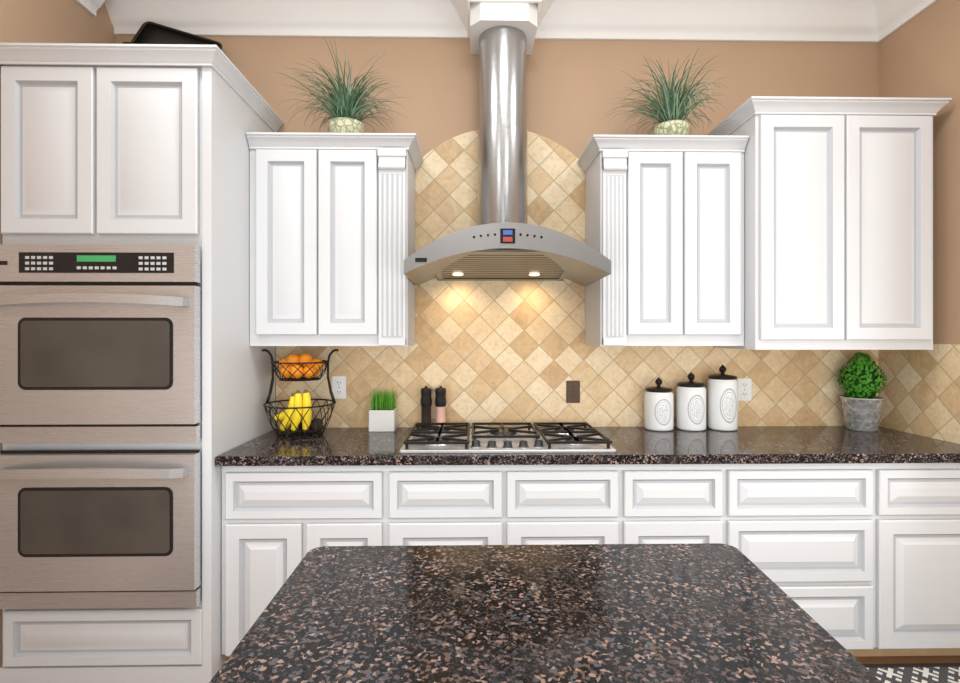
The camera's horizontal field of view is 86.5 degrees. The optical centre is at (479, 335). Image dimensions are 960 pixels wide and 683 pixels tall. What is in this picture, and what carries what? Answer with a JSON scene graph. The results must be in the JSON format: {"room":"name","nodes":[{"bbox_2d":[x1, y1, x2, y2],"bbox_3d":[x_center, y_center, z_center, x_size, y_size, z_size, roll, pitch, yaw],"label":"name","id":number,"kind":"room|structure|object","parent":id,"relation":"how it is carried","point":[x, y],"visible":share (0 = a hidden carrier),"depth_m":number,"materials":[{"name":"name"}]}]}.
{"room":"kitchen","nodes":[
{"label":"kitchen","id":0,"kind":"room"},
{"bbox_2d":[0,0,115,666],"bbox_3d":[-1.935,-0.210,-0.288,0.100,3.220,6.000,0,0,-1],"label":"wall","id":1,"kind":"structure","parent":0,"point":[47,21],"depth_m":2.28,"materials":[{"name":"paint"}]},
{"bbox_2d":[75,0,136,34],"bbox_3d":[-1.805,-1.710,-0.286,0.158,0.220,5.998,0,0,-1],"label":"crown molding","id":2,"kind":"structure","parent":1,"relation":"attached to","point":[114,8],"depth_m":2.65,"materials":[{"name":"white wood"}]},
{"bbox_2d":[116,35,878,428],"bbox_3d":[0.118,-0.210,2.799,4.314,3.220,0.100,0,0,-1],"label":"wall","id":3,"kind":"structure","parent":0,"point":[572,87],"depth_m":2.75,"materials":[{"name":"paint"}]},
{"bbox_2d":[123,0,469,38],"bbox_3d":[-0.903,-1.710,2.641,1.704,0.220,0.178,0,0,-1],"label":"crown molding","id":4,"kind":"structure","parent":3,"relation":"attached to","point":[255,18],"depth_m":2.68,"materials":[{"name":"white wood"}]},
{"bbox_2d":[246,132,422,345],"bbox_3d":[-0.693,-0.447,2.541,0.784,0.987,0.368,0,0,-1],"label":"upper cabinet","id":5,"kind":"object","parent":3,"relation":"attached to","point":[332,231],"visible":1,"depth_m":2.38,"materials":[{"name":"white wood"}]},
{"bbox_2d":[276,37,409,132],"bbox_3d":[-0.647,-1.143,2.442,0.651,0.427,0.525,0,0,-1],"label":"plant","id":6,"kind":"object","parent":5,"relation":"on","point":[346,111],"visible":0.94,"depth_m":2.42,"materials":[{"name":"green plant"}]},
{"bbox_2d":[404,25,610,285],"bbox_3d":[0.115,-0.944,2.464,0.894,1.353,0.548,0,0,-1],"label":"range hood","id":7,"kind":"object","parent":3,"relation":"attached to","point":[502,240],"visible":0.98,"depth_m":2.49,"materials":[{"name":"metal"}]},
{"bbox_2d":[276,130,877,427],"bbox_3d":[0.543,-0.295,2.753,3.264,1.649,0.006,0,0,-1],"label":"tile","id":8,"kind":"structure","parent":3,"relation":"attached to","point":[497,351],"depth_m":2.75,"materials":[{"name":"tile"}]},
{"bbox_2d":[332,376,345,398],"bbox_3d":[-0.753,0.275,2.723,0.074,0.120,0.007,0,0,-1],"label":"electrical outlet","id":9,"kind":"object","parent":8,"relation":"attached to","point":[339,387],"visible":1,"depth_m":2.72,"materials":[{"name":"white plastic"}]},
{"bbox_2d":[566,381,579,402],"bbox_3d":[0.501,0.300,2.745,0.074,0.120,0.007,0,0,-1],"label":"electrical outlet","id":10,"kind":"object","parent":8,"relation":"attached to","point":[572,391],"visible":1,"depth_m":2.74,"materials":[{"name":"brown plastic"}]},
{"bbox_2d":[738,378,751,400],"bbox_3d":[1.433,0.290,2.761,0.074,0.120,0.007,0,0,-1],"label":"electrical outlet","id":11,"kind":"object","parent":8,"relation":"attached to","point":[744,389],"visible":0.98,"depth_m":2.76,"materials":[{"name":"white plastic"}]},
{"bbox_2d":[577,134,748,345],"bbox_3d":[0.893,-0.447,2.569,0.734,0.987,0.368,0,0,-1],"label":"upper cabinet","id":12,"kind":"object","parent":3,"relation":"attached to","point":[664,224],"visible":1,"depth_m":2.41,"materials":[{"name":"white wood"}]},
{"bbox_2d":[602,48,731,134],"bbox_3d":[0.904,-1.144,2.450,0.599,0.430,0.563,0,0,-1],"label":"plant","id":13,"kind":"object","parent":12,"relation":"on","point":[671,112],"visible":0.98,"depth_m":2.45,"materials":[{"name":"green plant"}]},
{"bbox_2d":[535,0,874,42],"bbox_3d":[1.136,-1.710,2.676,1.716,0.220,0.178,0,0,-1],"label":"crown molding","id":14,"kind":"structure","parent":3,"relation":"attached to","point":[860,21],"depth_m":2.71,"materials":[{"name":"white wood"}]},
{"bbox_2d":[707,96,951,349],"bbox_3d":[1.681,-0.509,2.538,0.919,1.145,0.458,0,0,-1],"label":"upper cabinet","id":15,"kind":"object","parent":3,"relation":"attached to","point":[838,223],"visible":0.94,"depth_m":2.34,"materials":[{"name":"white wood"}]},
{"bbox_2d":[855,655,959,663],"bbox_3d":[0.171,1.430,-0.251,4.314,0.060,6.200,0,0,-1],"label":"floor","id":16,"kind":"structure","parent":0,"point":[903,659],"depth_m":2.21,"materials":[{"name":"brown wood"}]},
{"bbox_2d":[0,43,283,682],"bbox_3d":[-1.483,0.129,2.314,0.888,2.542,0.795,0,0,-1],"label":"tall cabinet","id":17,"kind":"object","parent":16,"relation":"on","point":[135,373],"visible":1,"depth_m":2.03,"materials":[{"name":"wood"}]},
{"bbox_2d":[122,21,221,49],"bbox_3d":[-1.595,-1.388,2.591,0.536,0.499,0.134,0,0,4],"label":"decorative tray","id":18,"kind":"object","parent":17,"relation":"on","point":[148,32],"visible":0.33,"depth_m":2.64,"materials":[{"name":"black metal"}]},
{"bbox_2d":[222,465,389,656],"bbox_3d":[-0.740,0.966,2.418,0.683,0.868,0.614,0,0,-1],"label":"base cabinet","id":19,"kind":"object","parent":16,"relation":"on","point":[273,516],"depth_m":2.12,"materials":[{"name":"white wood"}]},
{"bbox_2d":[390,465,509,545],"bbox_3d":[-0.151,0.966,2.429,0.496,0.868,0.614,0,0,-1],"label":"base cabinet","id":20,"kind":"object","parent":16,"relation":"on","point":[430,504],"depth_m":2.13,"materials":[{"name":"white wood"}]},
{"bbox_2d":[209,543,881,682],"bbox_3d":[0.120,0.945,0.100,0.987,0.911,2.203,0,0,-1],"label":"kitchen island","id":21,"kind":"object","parent":16,"relation":"on","point":[650,613],"visible":1,"depth_m":0.87,"materials":[{"name":"black stone"}]},
{"bbox_2d":[510,464,625,544],"bbox_3d":[0.342,0.966,2.437,0.490,0.868,0.614,0,0,-1],"label":"base cabinet","id":22,"kind":"object","parent":16,"relation":"on","point":[550,504],"depth_m":2.13,"materials":[{"name":"white wood"}]},
{"bbox_2d":[626,464,729,544],"bbox_3d":[0.808,0.966,2.445,0.442,0.868,0.614,0,0,-1],"label":"base cabinet","id":23,"kind":"object","parent":16,"relation":"on","point":[666,503],"depth_m":2.14,"materials":[{"name":"white wood"}]},
{"bbox_2d":[730,463,881,656],"bbox_3d":[1.350,0.966,2.455,0.642,0.868,0.614,0,0,-1],"label":"base cabinet","id":24,"kind":"object","parent":16,"relation":"on","point":[858,559],"depth_m":2.15,"materials":[{"name":"white wood"}]},
{"bbox_2d":[215,426,959,465],"bbox_3d":[0.546,0.509,2.423,3.255,0.040,0.649,0,0,-1],"label":"countertop","id":25,"kind":"structure","parent":24,"relation":"on","point":[644,445],"depth_m":2.18,"materials":[{"name":"black stone"}]},
{"bbox_2d":[262,349,338,438],"bbox_3d":[-0.886,0.275,2.516,0.377,0.424,0.340,0,0,-1],"label":"fruit basket","id":26,"kind":"object","parent":25,"relation":"on","point":[301,367],"visible":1,"depth_m":2.45,"materials":[{"name":"black metal"}]},
{"bbox_2d":[369,386,396,431],"bbox_3d":[-0.506,0.375,2.660,0.134,0.225,0.112,0,0,-1],"label":"potted plant","id":27,"kind":"object","parent":25,"relation":"on","point":[383,418],"visible":0.98,"depth_m":2.60,"materials":[{"name":"concrete"}]},
{"bbox_2d":[420,386,431,428],"bbox_3d":[-0.283,0.374,2.679,0.062,0.226,0.061,0,0,-1],"label":"grinder","id":28,"kind":"object","parent":25,"relation":"on","point":[426,400],"visible":0.77,"depth_m":2.66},
{"bbox_2d":[435,386,446,427],"bbox_3d":[-0.207,0.374,2.683,0.062,0.226,0.061,0,0,-1],"label":"grinder","id":29,"kind":"object","parent":25,"relation":"on","point":[440,398],"visible":0.77,"depth_m":2.66,"materials":[{"name":"pink"}]},
{"bbox_2d":[399,422,615,452],"bbox_3d":[0.115,0.466,2.381,0.912,0.044,0.499,0,0,-1],"label":"cooktop","id":30,"kind":"object","parent":25,"relation":"in","point":[555,438],"visible":1,"depth_m":2.27,"materials":[{"name":"metal"}]},
{"bbox_2d":[644,377,673,430],"bbox_3d":[0.938,0.351,2.675,0.146,0.273,0.146,0,0,-1],"label":"canister","id":31,"kind":"object","parent":25,"relation":"on","point":[658,407],"visible":1,"depth_m":2.62,"materials":[{"name":"ceramic"}]},
{"bbox_2d":[676,372,705,430],"bbox_3d":[1.108,0.338,2.678,0.146,0.299,0.146,0,0,-1],"label":"canister","id":32,"kind":"object","parent":25,"relation":"on","point":[690,405],"visible":1,"depth_m":2.62,"materials":[{"name":"ceramic"}]},
{"bbox_2d":[707,365,737,430],"bbox_3d":[1.275,0.319,2.681,0.146,0.338,0.146,0,0,-1],"label":"canister","id":33,"kind":"object","parent":25,"relation":"on","point":[722,401],"visible":0.98,"depth_m":2.62,"materials":[{"name":"ceramic"}]},
{"bbox_2d":[837,352,887,431],"bbox_3d":[1.996,0.284,2.662,0.211,0.408,0.214,0,0,-1],"label":"topiary","id":34,"kind":"object","parent":25,"relation":"on","point":[861,401],"visible":1,"depth_m":2.61,"materials":[{"name":"plant"}]},
{"bbox_2d":[863,663,959,682],"bbox_3d":[1.577,1.393,1.318,1.100,0.010,1.688,0,0,-1],"label":"rug","id":35,"kind":"object","parent":16,"relation":"on","point":[922,673],"depth_m":2.10,"materials":[{"name":"grey fabric"}]},
{"bbox_2d":[882,463,959,655],"bbox_3d":[1.924,0.966,2.465,0.507,0.868,0.614,0,0,-1],"label":"base cabinet","id":36,"kind":"object","parent":16,"relation":"on","point":[921,501],"depth_m":2.16,"materials":[{"name":"white wood"}]},
{"bbox_2d":[879,0,959,343],"bbox_3d":[2.278,-0.210,-0.214,0.100,3.220,6.000,0,0,-1],"label":"wall","id":37,"kind":"structure","parent":0,"point":[919,55],"depth_m":2.42,"materials":[{"name":"paint"}]},
{"bbox_2d":[855,0,936,42],"bbox_3d":[2.148,-1.710,-0.216,0.158,0.220,5.998,0,0,-1],"label":"crown molding","id":38,"kind":"structure","parent":37,"relation":"attached to","point":[890,15],"depth_m":2.64,"materials":[{"name":"white wood"}]},
{"bbox_2d":[878,344,959,443],"bbox_3d":[2.192,0.283,1.681,0.006,0.491,2.194,0,0,-1],"label":"tile","id":39,"kind":"structure","parent":37,"relation":"attached to","point":[920,393],"depth_m":2.50,"materials":[{"name":"tile"}]},
{"bbox_3d":[0.171,-1.850,-0.251,4.314,0.060,6.200,0,0,-1],"label":"ceiling","id":40,"kind":"structure","parent":0,"visible":0},
{"bbox_2d":[470,2,536,54],"bbox_3d":[0.115,-1.667,2.598,0.330,0.304,0.299,0,0,-1],"label":"box","id":41,"kind":"object","parent":40,"relation":"attached to","point":[486,16],"visible":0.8,"depth_m":2.46,"materials":[{"name":"white wood"}]},
{"bbox_2d":[431,0,578,11],"bbox_3d":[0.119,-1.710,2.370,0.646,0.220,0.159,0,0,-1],"label":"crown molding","id":42,"kind":"structure","parent":40,"relation":"attached to","point":[542,5],"depth_m":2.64,"materials":[{"name":"white wood"}]}
]}

